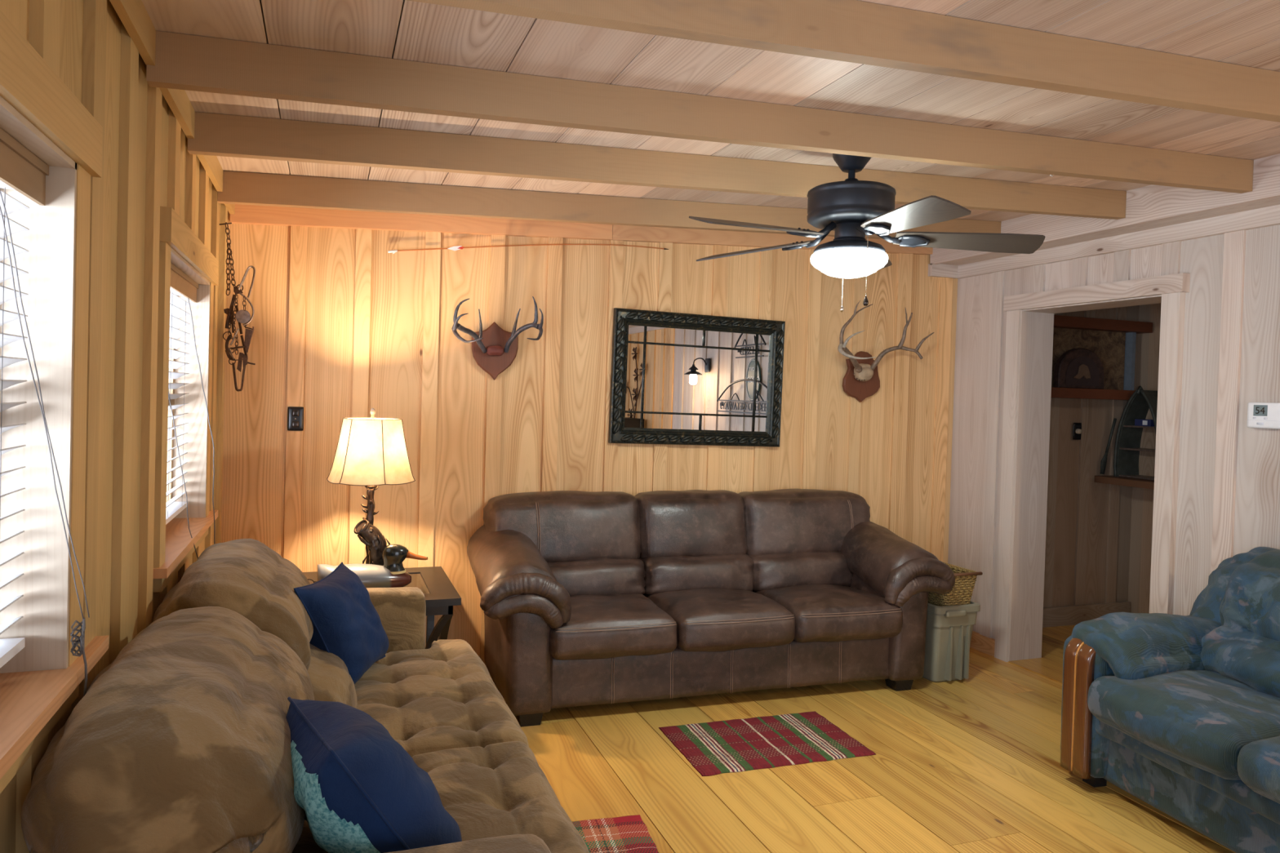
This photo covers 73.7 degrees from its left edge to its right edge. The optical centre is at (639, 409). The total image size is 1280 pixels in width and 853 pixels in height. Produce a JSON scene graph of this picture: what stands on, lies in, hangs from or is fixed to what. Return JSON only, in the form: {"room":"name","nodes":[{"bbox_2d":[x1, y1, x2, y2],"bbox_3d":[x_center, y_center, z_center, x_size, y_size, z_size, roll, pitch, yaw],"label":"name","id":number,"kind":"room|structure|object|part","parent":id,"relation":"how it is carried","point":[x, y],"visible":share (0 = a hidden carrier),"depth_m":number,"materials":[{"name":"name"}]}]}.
{"room":"living room","nodes":[
{"label":"living room","id":0,"kind":"room"},
{"bbox_2d":[0,0,227,852],"bbox_3d":[-0.862,0.212,0.808,0.170,2.500,7.100,1,1,-20],"label":"wall","id":1,"kind":"structure","parent":0,"point":[148,166],"depth_m":1.98,"materials":[{"name":"brown wood"}]},
{"bbox_2d":[0,9,108,793],"bbox_3d":[-0.972,0.011,1.170,0.184,1.103,1.225,1,1,-20],"label":"window","id":2,"kind":"structure","parent":1,"relation":"in","point":[40,683],"depth_m":1.55,"materials":[{"name":"plastic"}]},
{"bbox_2d":[0,127,89,697],"bbox_3d":[-0.928,0.131,1.136,0.158,1.117,0.898,1,1,-20],"label":"window blind","id":3,"kind":"object","parent":2,"relation":"attached to","point":[21,171],"visible":0.94,"depth_m":1.46,"materials":[{"name":"white plastic"}]},
{"bbox_3d":[-0.969,0.033,1.110,0.049,0.780,0.611,1,1,-20],"label":"ladder cord","id":4,"kind":"part","parent":3,"relation":"part of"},
{"bbox_3d":[-0.980,0.430,1.117,0.052,0.017,0.870,1,1,-20],"label":"rail","id":5,"kind":"part","parent":3,"relation":"part of","materials":[{"name":"white plastic"}]},
{"bbox_3d":[-0.972,0.501,1.183,0.154,0.028,1.225,1,1,-20],"label":"sill","id":6,"kind":"part","parent":2,"relation":"part of","materials":[{"name":"brown wood"}]},
{"bbox_2d":[109,0,235,214],"bbox_3d":[-0.729,-0.880,0.788,0.021,0.110,6.828,1,1,-20],"label":"trim","id":7,"kind":"structure","parent":1,"relation":"attached to","point":[133,14],"depth_m":2.13,"materials":[{"name":"brown wood"}]},
{"bbox_2d":[152,206,218,592],"bbox_3d":[-1.634,-0.039,2.971,0.184,1.103,1.225,1,1,-20],"label":"window","id":8,"kind":"structure","parent":1,"relation":"in","point":[173,543],"depth_m":3.24,"materials":[{"name":"brown wood"}]},
{"bbox_3d":[-1.679,-0.022,2.899,0.040,0.918,0.896,1,1,-20],"label":"sash","id":9,"kind":"part","parent":8,"relation":"part of","materials":[{"name":"white wood"}]},
{"bbox_3d":[-1.634,0.451,2.985,0.154,0.028,1.225,1,1,-20],"label":"sill","id":10,"kind":"part","parent":8,"relation":"part of","materials":[{"name":"brown wood"}]},
{"bbox_2d":[165,262,215,558],"bbox_3d":[-1.597,0.105,2.952,0.155,1.167,0.928,1,1,-20],"label":"window blind","id":11,"kind":"object","parent":8,"relation":"attached to","point":[181,284],"visible":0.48,"depth_m":3.14,"materials":[{"name":"white plastic"}]},
{"bbox_3d":[-1.642,0.380,2.919,0.052,0.017,0.870,1,1,-20],"label":"rail","id":12,"kind":"part","parent":11,"relation":"part of","materials":[{"name":"white plastic"}]},
{"bbox_3d":[-1.631,-0.017,2.912,0.049,0.780,0.611,1,1,-20],"label":"ladder cord","id":13,"kind":"part","parent":11,"relation":"part of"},
{"bbox_2d":[219,222,255,391],"bbox_3d":[-1.794,-0.454,3.779,0.175,0.749,0.052,2,1,-3],"label":"trap","id":14,"kind":"object","parent":1,"relation":"hanging from","point":[242,316],"visible":1,"depth_m":3.78,"materials":[{"name":"metal"}]},
{"bbox_3d":[-1.833,-0.434,3.795,0.033,0.031,0.008,1,1,-20],"label":"plate","id":15,"kind":"part","parent":14,"relation":"part of","materials":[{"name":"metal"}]},
{"bbox_3d":[-1.828,-0.667,3.786,0.027,0.324,0.017,1,1,-20],"label":"chain","id":16,"kind":"part","parent":14,"relation":"part of","materials":[{"name":"metal"}]},
{"bbox_3d":[-1.818,-0.353,3.788,0.022,0.085,0.012,1,1,-20],"label":"chain","id":17,"kind":"part","parent":14,"relation":"part of","materials":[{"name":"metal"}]},
{"bbox_3d":[-1.794,-0.625,3.778,0.067,0.219,0.020,1,1,-20],"label":"chain","id":18,"kind":"part","parent":14,"relation":"part of","materials":[{"name":"metal"}]},
{"bbox_3d":[-1.788,-0.385,3.769,0.023,0.287,0.026,3,1,41],"label":"chain","id":19,"kind":"part","parent":14,"relation":"part of","materials":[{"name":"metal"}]},
{"bbox_3d":[-1.775,-0.524,3.771,0.038,0.032,0.008,1,1,-20],"label":"plate","id":20,"kind":"part","parent":14,"relation":"part of","materials":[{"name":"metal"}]},
{"bbox_3d":[-1.772,-0.209,3.781,0.024,0.088,0.008,1,1,-20],"label":"plate","id":21,"kind":"part","parent":14,"relation":"part of","materials":[{"name":"metal"}]},
{"bbox_3d":[-1.747,-0.468,3.768,0.010,0.066,0.016,2,1,38],"label":"chain","id":22,"kind":"part","parent":14,"relation":"part of","materials":[{"name":"metal"}]},
{"bbox_3d":[-1.754,-0.217,3.787,0.021,0.066,0.008,1,1,-20],"label":"plate","id":23,"kind":"part","parent":14,"relation":"part of","materials":[{"name":"metal"}]},
{"bbox_3d":[-1.738,-0.305,3.791,0.035,0.108,0.008,1,1,-20],"label":"plate","id":24,"kind":"part","parent":14,"relation":"part of","materials":[{"name":"metal"}]},
{"bbox_2d":[217,170,1000,239],"bbox_3d":[0.140,-0.962,4.197,4.000,0.286,0.045,1,1,-19],"label":"ceiling beam","id":25,"kind":"structure","parent":1,"relation":"attached to","point":[238,188],"depth_m":3.92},
{"bbox_2d":[187,111,1126,219],"bbox_3d":[0.418,-0.941,3.439,4.000,0.286,0.045,1,1,-19],"label":"ceiling beam","id":26,"kind":"structure","parent":1,"relation":"attached to","point":[215,134],"depth_m":3.20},
{"bbox_2d":[146,31,1253,193],"bbox_3d":[0.637,-0.924,2.843,3.998,0.286,0.045,1,1,-20],"label":"ceiling beam","id":27,"kind":"structure","parent":1,"relation":"attached to","point":[188,62],"depth_m":2.58,"materials":[{"name":"wood"}]},
{"bbox_2d":[408,0,1279,122],"bbox_3d":[0.886,-0.905,2.165,3.998,0.286,0.045,1,1,-20],"label":"ceiling beam","id":28,"kind":"structure","parent":1,"relation":"attached to","point":[854,31],"depth_m":2.08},
{"bbox_2d":[221,210,1139,675],"bbox_3d":[0.687,0.123,5.078,6.200,2.620,0.150,1,1,-20],"label":"wall","id":29,"kind":"structure","parent":0,"point":[345,326],"depth_m":4.56,"materials":[{"name":"yellow wood"}]},
{"bbox_2d":[287,406,303,431],"bbox_3d":[-1.665,0.046,4.125,0.072,0.116,0.016,1,1,-20],"label":"wall outlet","id":30,"kind":"object","parent":29,"relation":"attached to","point":[295,414],"visible":1,"depth_m":4.12,"materials":[{"name":"black plastic"}]},
{"bbox_2d":[292,421,298,427],"bbox_3d":[-1.664,0.073,4.121,0.032,0.030,0.008,1,1,-20],"label":"socket","id":31,"kind":"object","parent":30,"relation":"attached to","point":[295,424],"depth_m":4.12,"materials":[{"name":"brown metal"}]},
{"bbox_2d":[292,409,299,416],"bbox_3d":[-1.663,0.019,4.120,0.032,0.030,0.008,1,1,-20],"label":"socket","id":32,"kind":"object","parent":30,"relation":"attached to","point":[295,412],"depth_m":4.12,"materials":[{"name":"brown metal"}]},
{"bbox_2d":[451,296,543,380],"bbox_3d":[-0.720,-0.361,4.264,0.451,0.426,0.381,1,1,-20],"label":"antler mount","id":33,"kind":"object","parent":29,"relation":"attached to","point":[494,348],"visible":1,"depth_m":4.40,"materials":[{"name":"red wood"}]},
{"bbox_2d":[387,244,668,253],"bbox_3d":[-0.546,-0.837,4.500,1.504,0.155,0.018,1,1,-20],"label":"arrow","id":34,"kind":"object","parent":29,"relation":"attached to","point":[457,247],"visible":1,"depth_m":4.44,"materials":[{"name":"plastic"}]},
{"bbox_2d":[230,204,933,254],"bbox_3d":[-0.043,-1.011,4.696,4.000,0.351,0.039,1,1,-20],"label":"trim","id":35,"kind":"structure","parent":29,"relation":"attached to","point":[244,214],"depth_m":4.44,"materials":[{"name":"brown wood"}]},
{"bbox_2d":[608,307,785,446],"bbox_3d":[0.343,-0.166,4.837,1.073,0.767,0.048,2,1,-20],"label":"wall mirror","id":36,"kind":"object","parent":29,"relation":"attached to","point":[677,378],"visible":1,"depth_m":4.84,"materials":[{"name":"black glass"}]},
{"bbox_3d":[0.336,-0.167,4.854,0.886,0.572,0.005,2,1,-20],"label":"glass","id":37,"kind":"part","parent":36,"relation":"part of","materials":[{"name":"mirror"}]},
{"bbox_2d":[837,300,933,402],"bbox_3d":[1.425,-0.334,5.058,0.633,0.589,0.371,1,1,-20],"label":"antler mount","id":38,"kind":"object","parent":29,"relation":"attached to","point":[860,381],"visible":1,"depth_m":5.14,"materials":[{"name":"red wood"}]},
{"bbox_2d":[1072,422,1082,439],"bbox_3d":[3.007,0.151,5.851,0.072,0.117,0.032,1,1,-20],"label":"dimmer switch","id":39,"kind":"object","parent":29,"relation":"attached to","point":[1077,429],"visible":1,"depth_m":5.85,"materials":[{"name":"black plastic"}]},
{"bbox_3d":[3.008,0.151,5.848,0.036,0.036,0.026,1,1,-20],"label":"knob","id":40,"kind":"part","parent":39,"relation":"part of","materials":[{"name":"beige plastic"}]},
{"bbox_2d":[1042,601,1130,627],"bbox_3d":[2.835,1.417,5.829,1.365,0.130,0.020,1,1,-20],"label":"baseboard","id":41,"kind":"structure","parent":29,"relation":"attached to","point":[1055,616],"depth_m":5.89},
{"bbox_2d":[1051,327,1125,390],"bbox_3d":[2.830,-0.346,5.770,1.160,0.404,0.036,1,1,-20],"label":"stone panel","id":42,"kind":"object","parent":29,"relation":"attached to","point":[1108,346],"visible":0.36,"depth_m":5.88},
{"bbox_2d":[1050,386,1135,399],"bbox_3d":[2.899,-0.108,5.733,1.275,0.065,0.166,1,1,-20],"label":"mantel shelf","id":43,"kind":"object","parent":29,"relation":"attached to","point":[1062,393],"visible":0.36,"depth_m":5.69,"materials":[{"name":"red wood"}]},
{"bbox_2d":[1053,348,1103,389],"bbox_3d":[2.953,-0.275,5.720,0.400,0.270,0.066,1,1,-20],"label":"carving","id":44,"kind":"object","parent":43,"relation":"on","point":[1076,368],"visible":0.99,"depth_m":5.69,"materials":[{"name":"brown wood"}]},
{"bbox_2d":[1053,315,1152,333],"bbox_3d":[2.915,-0.580,5.742,1.290,0.070,0.136,1,1,-20],"label":"beam","id":45,"kind":"structure","parent":29,"relation":"attached to","point":[1060,322],"depth_m":5.75,"materials":[{"name":"red wood"}]},
{"bbox_2d":[1123,332,1136,390],"bbox_3d":[3.406,-0.333,5.956,0.030,0.404,0.086,1,1,-20],"label":"frame strip","id":46,"kind":"object","parent":29,"relation":"attached to","point":[1131,337],"visible":0.64,"depth_m":5.92,"materials":[{"name":"grey metal"}]},
{"bbox_2d":[142,0,1279,221],"bbox_3d":[1.232,-0.993,1.491,4.700,0.251,7.400,1,1,-20],"label":"ceiling","id":47,"kind":"structure","parent":0,"point":[1245,33],"depth_m":2.48,"materials":[{"name":"wood"}]},
{"bbox_2d":[688,153,1044,311],"bbox_3d":[0.777,-0.681,3.168,1.323,0.649,1.317,1,1,-20],"label":"ceiling fan","id":48,"kind":"object","parent":47,"relation":"hanging from","point":[855,209],"visible":0.99,"depth_m":3.10,"materials":[{"name":"black metal"}]},
{"bbox_3d":[0.468,-0.645,3.487,0.525,0.058,0.136,3,1,42],"label":"blade","id":49,"kind":"part","parent":48,"relation":"part of","materials":[{"name":"brown wood"}]},
{"bbox_3d":[0.417,-0.638,2.987,0.525,0.058,0.136,1,1,-30],"label":"blade","id":50,"kind":"part","parent":48,"relation":"part of","materials":[{"name":"grey wood"}]},
{"bbox_3d":[0.746,-0.499,3.132,0.004,0.246,0.012,2,1,22],"label":"pull chain","id":51,"kind":"part","parent":48,"relation":"part of","materials":[{"name":"metal"}]},
{"bbox_3d":[0.784,-0.539,3.204,0.284,0.087,0.284,1,1,-20],"label":"lamp shade","id":52,"kind":"part","parent":48,"relation":"part of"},
{"bbox_3d":[0.803,-0.536,3.099,0.004,0.261,0.099,1,1,-12],"label":"pull chain","id":53,"kind":"part","parent":48,"relation":"part of","materials":[{"name":"metal"}]},
{"bbox_3d":[0.959,-0.633,3.593,0.136,0.058,0.525,2,1,24],"label":"blade","id":54,"kind":"part","parent":48,"relation":"part of","materials":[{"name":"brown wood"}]},
{"bbox_3d":[0.876,-0.621,2.784,0.136,0.058,0.525,1,1,-12],"label":"blade","id":55,"kind":"part","parent":48,"relation":"part of","materials":[{"name":"brown wood"}]},
{"bbox_3d":[1.211,-0.618,3.159,0.525,0.058,0.136,2,1,6],"label":"blade","id":56,"kind":"part","parent":48,"relation":"part of","materials":[{"name":"brown wood"}]},
{"bbox_2d":[490,624,1235,852],"bbox_3d":[1.898,1.564,1.809,6.323,0.080,7.594,1,1,-20],"label":"floor","id":57,"kind":"structure","parent":0,"point":[971,765],"depth_m":3.37,"materials":[{"name":"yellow wood"}]},
{"bbox_2d":[20,538,589,852],"bbox_3d":[-0.803,0.951,2.331,1.059,0.974,2.273,1,1,-20],"label":"sofa","id":58,"kind":"object","parent":57,"relation":"on","point":[181,744],"visible":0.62,"depth_m":1.70,"materials":[{"name":"brown fabric"}]},
{"bbox_2d":[20,606,314,852],"bbox_3d":[-0.917,0.671,1.780,0.445,0.390,1.104,1,1,-20],"label":"cushion","id":59,"kind":"object","parent":58,"relation":"on","point":[181,744],"depth_m":1.42,"materials":[{"name":"beige fabric"}]},
{"bbox_2d":[152,538,313,671],"bbox_3d":[-1.250,0.646,2.686,0.429,0.403,0.990,1,1,-20],"label":"cushion","id":60,"kind":"object","parent":58,"relation":"on","point":[246,577],"depth_m":2.44,"materials":[{"name":"beige fabric"}]},
{"bbox_2d":[292,820,328,852],"bbox_3d":[-0.772,0.903,1.844,0.362,0.271,1.062,1,1,-20],"label":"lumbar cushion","id":61,"kind":"object","parent":58,"relation":"on","point":[306,843],"depth_m":1.57,"materials":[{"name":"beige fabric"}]},
{"bbox_2d":[307,643,356,708],"bbox_3d":[-1.106,0.876,2.741,0.370,0.278,0.948,1,1,-20],"label":"lumbar cushion","id":62,"kind":"object","parent":58,"relation":"on","point":[331,679],"depth_m":2.57,"materials":[{"name":"beige fabric"}]},
{"bbox_2d":[293,562,389,684],"bbox_3d":[-1.008,0.737,2.906,0.221,0.375,0.537,2,1,2],"label":"throw pillow","id":63,"kind":"object","parent":58,"relation":"on","point":[347,625],"visible":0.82,"depth_m":2.78,"materials":[{"name":"blue fabric"}]},
{"bbox_2d":[285,697,462,852],"bbox_3d":[-0.511,0.751,1.623,0.309,0.365,0.342,1,1,-28],"label":"throw pillow","id":64,"kind":"object","parent":58,"relation":"on","point":[358,790],"visible":0.82,"depth_m":1.50,"materials":[{"name":"blue fabric"}]},
{"bbox_3d":[-1.214,1.035,3.296,0.745,0.665,0.176,1,1,-20],"label":"arm","id":65,"kind":"part","parent":58,"relation":"part of","materials":[{"name":"beige fabric"}]},
{"bbox_2d":[354,639,528,756],"bbox_3d":[-0.827,1.014,2.910,0.691,0.194,1.113,1,1,-20],"label":"seat cushion","id":66,"kind":"object","parent":58,"relation":"on","point":[442,696],"depth_m":2.76,"materials":[{"name":"beige fabric"}]},
{"bbox_3d":[-0.497,1.077,1.345,0.743,0.686,0.196,1,1,-20],"label":"arm","id":67,"kind":"part","parent":58,"relation":"part of","materials":[{"name":"beige fabric"}]},
{"bbox_2d":[411,741,589,852],"bbox_3d":[-0.448,1.044,1.870,0.684,0.198,1.121,1,1,-20],"label":"seat cushion","id":68,"kind":"object","parent":58,"relation":"on","point":[490,788],"depth_m":2.14,"materials":[{"name":"beige fabric"}]},
{"bbox_2d":[302,566,461,648],"bbox_3d":[-1.210,1.099,3.896,0.665,0.600,0.690,1,1,-20],"label":"side table","id":69,"kind":"object","parent":57,"relation":"on","point":[440,594],"visible":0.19,"depth_m":3.81,"materials":[{"name":"brown wood"}]},
{"bbox_2d":[326,408,415,565],"bbox_3d":[-1.208,0.397,3.830,0.376,0.806,0.376,1,1,-20],"label":"table lamp","id":70,"kind":"object","parent":69,"relation":"on","point":[371,452],"visible":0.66,"depth_m":3.72,"materials":[{"name":"fabric"}]},
{"bbox_3d":[-1.218,0.518,3.834,0.064,0.368,0.065,2,1,24],"label":"branch stem","id":71,"kind":"part","parent":70,"relation":"part of","materials":[{"name":"wood"}]},
{"bbox_3d":[-1.202,0.183,3.826,0.371,0.281,0.371,1,1,-20],"label":"lamp shade","id":72,"kind":"part","parent":70,"relation":"part of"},
{"bbox_2d":[316,544,427,587],"bbox_3d":[-1.146,0.693,3.672,0.455,0.219,0.173,1,1,-23],"label":"duck decoy","id":73,"kind":"object","parent":69,"relation":"on","point":[393,574],"visible":0.73,"depth_m":3.65,"materials":[{"name":"paint"}]},
{"bbox_3d":[-1.202,0.807,3.891,0.443,0.008,0.468,1,1,-20],"label":"glass panel","id":74,"kind":"part","parent":69,"relation":"part of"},
{"bbox_3d":[-1.072,1.135,4.220,0.122,0.525,0.122,1,1,-20],"label":"leg","id":75,"kind":"part","parent":69,"relation":"part of","materials":[{"name":"brown wood"}]},
{"bbox_3d":[-0.896,1.149,3.741,0.122,0.525,0.122,1,1,-20],"label":"leg","id":76,"kind":"part","parent":69,"relation":"part of","materials":[{"name":"brown wood"}]},
{"bbox_2d":[572,814,658,852],"bbox_3d":[-0.323,1.440,2.692,0.807,0.009,0.528,1,1,-14],"label":"rag rug","id":77,"kind":"object","parent":57,"relation":"on","point":[629,833],"visible":0.46,"depth_m":2.89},
{"bbox_2d":[466,488,955,727],"bbox_3d":[0.346,0.944,4.462,2.456,0.980,0.910,1,1,-18],"label":"leather sofa","id":78,"kind":"object","parent":57,"relation":"on","point":[600,597],"visible":1,"depth_m":4.30,"materials":[{"name":"brown leather"}]},
{"bbox_3d":[-0.608,1.102,4.165,0.231,0.515,0.816,1,1,-18],"label":"arm","id":79,"kind":"part","parent":78,"relation":"part of","materials":[{"name":"brown leather"}]},
{"bbox_3d":[-0.499,0.844,3.759,0.408,0.252,0.104,1,1,-18],"label":"roll trim","id":80,"kind":"part","parent":78,"relation":"part of","materials":[{"name":"brown leather"}]},
{"bbox_2d":[483,490,640,562],"bbox_3d":[-0.401,0.623,4.483,0.826,0.382,0.331,1,1,-18],"label":"cushion","id":81,"kind":"object","parent":78,"relation":"on","point":[563,526],"depth_m":4.37,"materials":[{"name":"brown leather"}]},
{"bbox_2d":[547,558,645,595],"bbox_3d":[-0.291,0.870,4.407,0.654,0.218,0.292,1,1,-18],"label":"lumbar cushion","id":82,"kind":"object","parent":78,"relation":"on","point":[580,576],"depth_m":4.31,"materials":[{"name":"brown leather"}]},
{"bbox_2d":[549,594,676,660],"bbox_3d":[-0.203,1.041,4.173,0.626,0.232,0.687,1,1,-18],"label":"seat cushion","id":83,"kind":"object","parent":78,"relation":"on","point":[597,627],"depth_m":3.90,"materials":[{"name":"brown leather"}]},
{"bbox_2d":[635,489,747,558],"bbox_3d":[0.274,0.644,4.706,0.651,0.383,0.328,1,1,-18],"label":"cushion","id":84,"kind":"object","parent":78,"relation":"on","point":[691,523],"depth_m":4.57,"materials":[{"name":"brown leather"}]},
{"bbox_2d":[639,553,755,595],"bbox_3d":[0.304,0.884,4.601,0.653,0.225,0.291,1,1,-18],"label":"lumbar cushion","id":85,"kind":"object","parent":78,"relation":"on","point":[661,574],"depth_m":4.48,"materials":[{"name":"brown leather"}]},
{"bbox_2d":[642,588,795,652],"bbox_3d":[0.374,1.050,4.359,0.630,0.228,0.688,1,1,-18],"label":"seat cushion","id":86,"kind":"object","parent":78,"relation":"on","point":[704,620],"depth_m":4.10,"materials":[{"name":"brown leather"}]},
{"bbox_3d":[0.320,1.248,4.516,1.884,0.256,0.804,1,1,-18],"label":"frame","id":87,"kind":"part","parent":78,"relation":"part of","materials":[{"name":"brown leather"}]},
{"bbox_2d":[747,551,852,591],"bbox_3d":[0.884,0.899,4.792,0.658,0.220,0.295,1,1,-18],"label":"lumbar cushion","id":88,"kind":"object","parent":78,"relation":"on","point":[769,571],"depth_m":4.66,"materials":[{"name":"brown leather"}]},
{"bbox_2d":[737,488,870,555],"bbox_3d":[0.933,0.660,4.920,0.813,0.388,0.334,1,1,-18],"label":"cushion","id":89,"kind":"object","parent":78,"relation":"on","point":[783,522],"depth_m":4.78,"materials":[{"name":"brown leather"}]},
{"bbox_2d":[752,584,902,643],"bbox_3d":[0.956,1.063,4.550,0.628,0.232,0.679,1,1,-18],"label":"seat cushion","id":90,"kind":"object","parent":78,"relation":"on","point":[821,613],"depth_m":4.29,"materials":[{"name":"brown leather"}]},
{"bbox_3d":[1.279,1.145,4.786,0.230,0.518,0.817,1,1,-18],"label":"arm","id":91,"kind":"part","parent":78,"relation":"part of","materials":[{"name":"brown leather"}]},
{"bbox_3d":[1.444,0.885,4.398,0.411,0.246,0.107,1,1,-18],"label":"roll trim","id":92,"kind":"part","parent":78,"relation":"part of","materials":[{"name":"brown leather"}]},
{"bbox_2d":[658,711,875,776],"bbox_3d":[0.545,1.448,3.735,0.806,0.009,0.513,1,1,-19],"label":"rag rug","id":93,"kind":"object","parent":57,"relation":"on","point":[735,745],"visible":1,"depth_m":3.70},
{"bbox_2d":[922,600,980,682],"bbox_3d":[1.619,1.253,4.779,0.296,0.424,0.509,1,1,-20],"label":"trash can","id":94,"kind":"object","parent":57,"relation":"on","point":[948,628],"visible":0.62,"depth_m":4.57,"materials":[{"name":"grey plastic"}]},
{"bbox_2d":[928,562,982,605],"bbox_3d":[1.651,0.973,4.768,0.234,0.210,0.461,1,1,-20],"label":"wicker basket","id":95,"kind":"object","parent":94,"relation":"on","point":[961,593],"visible":0.33,"depth_m":4.59,"materials":[{"name":"beige wicker"}]},
{"bbox_3d":[1.680,1.086,4.537,0.130,0.035,0.022,1,1,-20],"label":"handle","id":96,"kind":"part","parent":94,"relation":"part of","materials":[{"name":"grey plastic"}]},
{"bbox_2d":[1060,546,1279,852],"bbox_3d":[2.424,1.030,2.547,1.113,0.992,2.287,1,1,-16],"label":"sofa","id":97,"kind":"object","parent":57,"relation":"on","point":[1180,714],"visible":1,"depth_m":3.14,"materials":[{"name":"blue fabric"}]},
{"bbox_3d":[1.740,1.172,3.415,0.077,0.531,0.065,1,1,-16],"label":"wood trim","id":98,"kind":"part","parent":97,"relation":"part of","materials":[{"name":"brown wood"}]},
{"bbox_3d":[1.758,1.173,3.351,0.077,0.531,0.065,1,1,-16],"label":"wood trim","id":99,"kind":"part","parent":97,"relation":"part of","materials":[{"name":"brown wood"}]},
{"bbox_3d":[2.155,1.193,3.511,0.887,0.549,0.237,1,1,-16],"label":"arm","id":100,"kind":"part","parent":97,"relation":"part of"},
{"bbox_2d":[1071,612,1222,679],"bbox_3d":[2.101,0.945,3.437,0.714,0.225,0.319,1,1,-16],"label":"armrest","id":101,"kind":"object","parent":97,"relation":"on","point":[1118,646],"depth_m":3.31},
{"bbox_2d":[1087,670,1279,780],"bbox_3d":[2.160,1.116,3.100,0.830,0.231,0.622,1,1,-16],"label":"seat cushion","id":102,"kind":"object","parent":97,"relation":"on","point":[1197,723],"depth_m":2.97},
{"bbox_3d":[2.426,1.250,2.556,0.890,0.098,1.888,1,1,-16],"label":"rail","id":103,"kind":"part","parent":97,"relation":"part of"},
{"bbox_3d":[2.440,1.372,2.562,0.800,0.220,1.900,1,1,-16],"label":"frame","id":104,"kind":"part","parent":97,"relation":"part of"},
{"bbox_2d":[1200,625,1279,697],"bbox_3d":[2.393,0.960,3.142,0.423,0.248,0.635,1,1,-16],"label":"lumbar cushion","id":105,"kind":"object","parent":97,"relation":"on","point":[1245,657],"depth_m":3.16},
{"bbox_2d":[1219,549,1279,640],"bbox_3d":[2.527,0.758,3.177,0.461,0.449,0.673,1,1,-16],"label":"cushion","id":106,"kind":"object","parent":97,"relation":"on","point":[1250,590],"depth_m":3.28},
{"bbox_2d":[1237,735,1279,804],"bbox_3d":[2.325,1.131,2.516,0.844,0.230,0.626,1,1,-16],"label":"seat cushion","id":107,"kind":"object","parent":97,"relation":"on","point":[1258,756],"depth_m":2.63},
{"bbox_2d":[947,224,1279,639],"bbox_3d":[3.282,0.254,2.332,0.220,2.600,7.100,1,1,-20],"label":"wall","id":108,"kind":"structure","parent":0,"point":[1228,497],"depth_m":3.96,"materials":[{"name":"wood"}]},
{"bbox_2d":[969,631,995,657],"bbox_3d":[3.149,1.504,2.291,0.030,0.095,6.850,1,1,-20],"label":"baseboard","id":109,"kind":"structure","parent":108,"relation":"attached to","point":[980,642],"depth_m":5.17,"materials":[{"name":"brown wood"}]},
{"bbox_2d":[1008,657,1062,684],"bbox_3d":[2.427,1.493,4.609,0.260,0.016,0.894,1,1,-20],"label":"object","id":110,"kind":"structure","parent":108,"relation":"attached to","point":[1050,669],"depth_m":4.89,"materials":[{"name":"brown wood"}]},
{"bbox_2d":[994,272,1190,662],"bbox_3d":[2.443,0.421,4.583,0.274,2.142,1.125,1,1,-20],"label":"door frame","id":111,"kind":"structure","parent":108,"relation":"in","point":[1029,330],"depth_m":4.98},
{"bbox_2d":[928,204,1279,278],"bbox_3d":[3.119,-0.790,2.225,0.236,0.078,6.867,1,1,-20],"label":"trim","id":112,"kind":"structure","parent":108,"relation":"attached to","point":[1267,216],"depth_m":4.30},
{"bbox_2d":[929,153,1279,265],"bbox_3d":[3.124,-0.915,2.215,0.234,0.188,6.850,1,1,-20],"label":"trim","id":113,"kind":"structure","parent":108,"relation":"attached to","point":[1153,206],"depth_m":3.99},
{"bbox_2d":[1247,402,1279,429],"bbox_3d":[2.674,0.026,3.642,0.029,0.110,0.150,1,1,-20],"label":"thermostat","id":114,"kind":"object","parent":108,"relation":"attached to","point":[1260,415],"visible":1,"depth_m":3.64,"materials":[{"name":"white plastic"}]},
{"bbox_2d":[1128,302,1160,613],"bbox_3d":[4.098,0.339,4.605,0.115,2.400,3.400,1,1,-20],"label":"wall","id":115,"kind":"structure","parent":0,"point":[1148,350],"depth_m":5.98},
{"bbox_2d":[1094,475,1154,489],"bbox_3d":[3.695,0.514,4.966,0.385,0.045,2.145,1,1,-20],"label":"wall shelf","id":116,"kind":"object","parent":115,"relation":"attached to","point":[1121,481],"visible":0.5,"depth_m":5.69,"materials":[{"name":"brown wood"}]},
{"bbox_2d":[1100,386,1157,480],"bbox_3d":[3.384,0.155,5.770,0.239,0.628,0.417,1,1,-20],"label":"bookcase","id":117,"kind":"object","parent":116,"relation":"on","point":[1134,456],"visible":0.62,"depth_m":5.84,"materials":[{"name":"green wood"}]},
{"bbox_3d":[3.411,0.460,5.752,0.168,0.011,0.277,1,1,-20],"label":"shelf","id":118,"kind":"part","parent":117,"relation":"part of","materials":[{"name":"wood"}]},
{"bbox_3d":[3.416,0.274,5.749,0.168,0.011,0.283,1,1,-20],"label":"shelf","id":119,"kind":"part","parent":117,"relation":"part of","materials":[{"name":"wood"}]},
{"bbox_3d":[3.421,0.119,5.746,0.168,0.011,0.236,1,1,-20],"label":"shelf","id":120,"kind":"part","parent":117,"relation":"part of","materials":[{"name":"wood"}]},
{"bbox_2d":[1134,418,1154,426],"bbox_3d":[3.398,0.091,5.732,0.062,0.045,0.120,1,1,-20],"label":"box","id":121,"kind":"object","parent":117,"relation":"on","point":[1138,422],"visible":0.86,"depth_m":5.71,"materials":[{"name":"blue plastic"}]},
{"bbox_3d":[3.503,0.173,5.778,0.006,0.597,0.277,1,1,-20],"label":"panel","id":122,"kind":"part","parent":117,"relation":"part of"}
]}

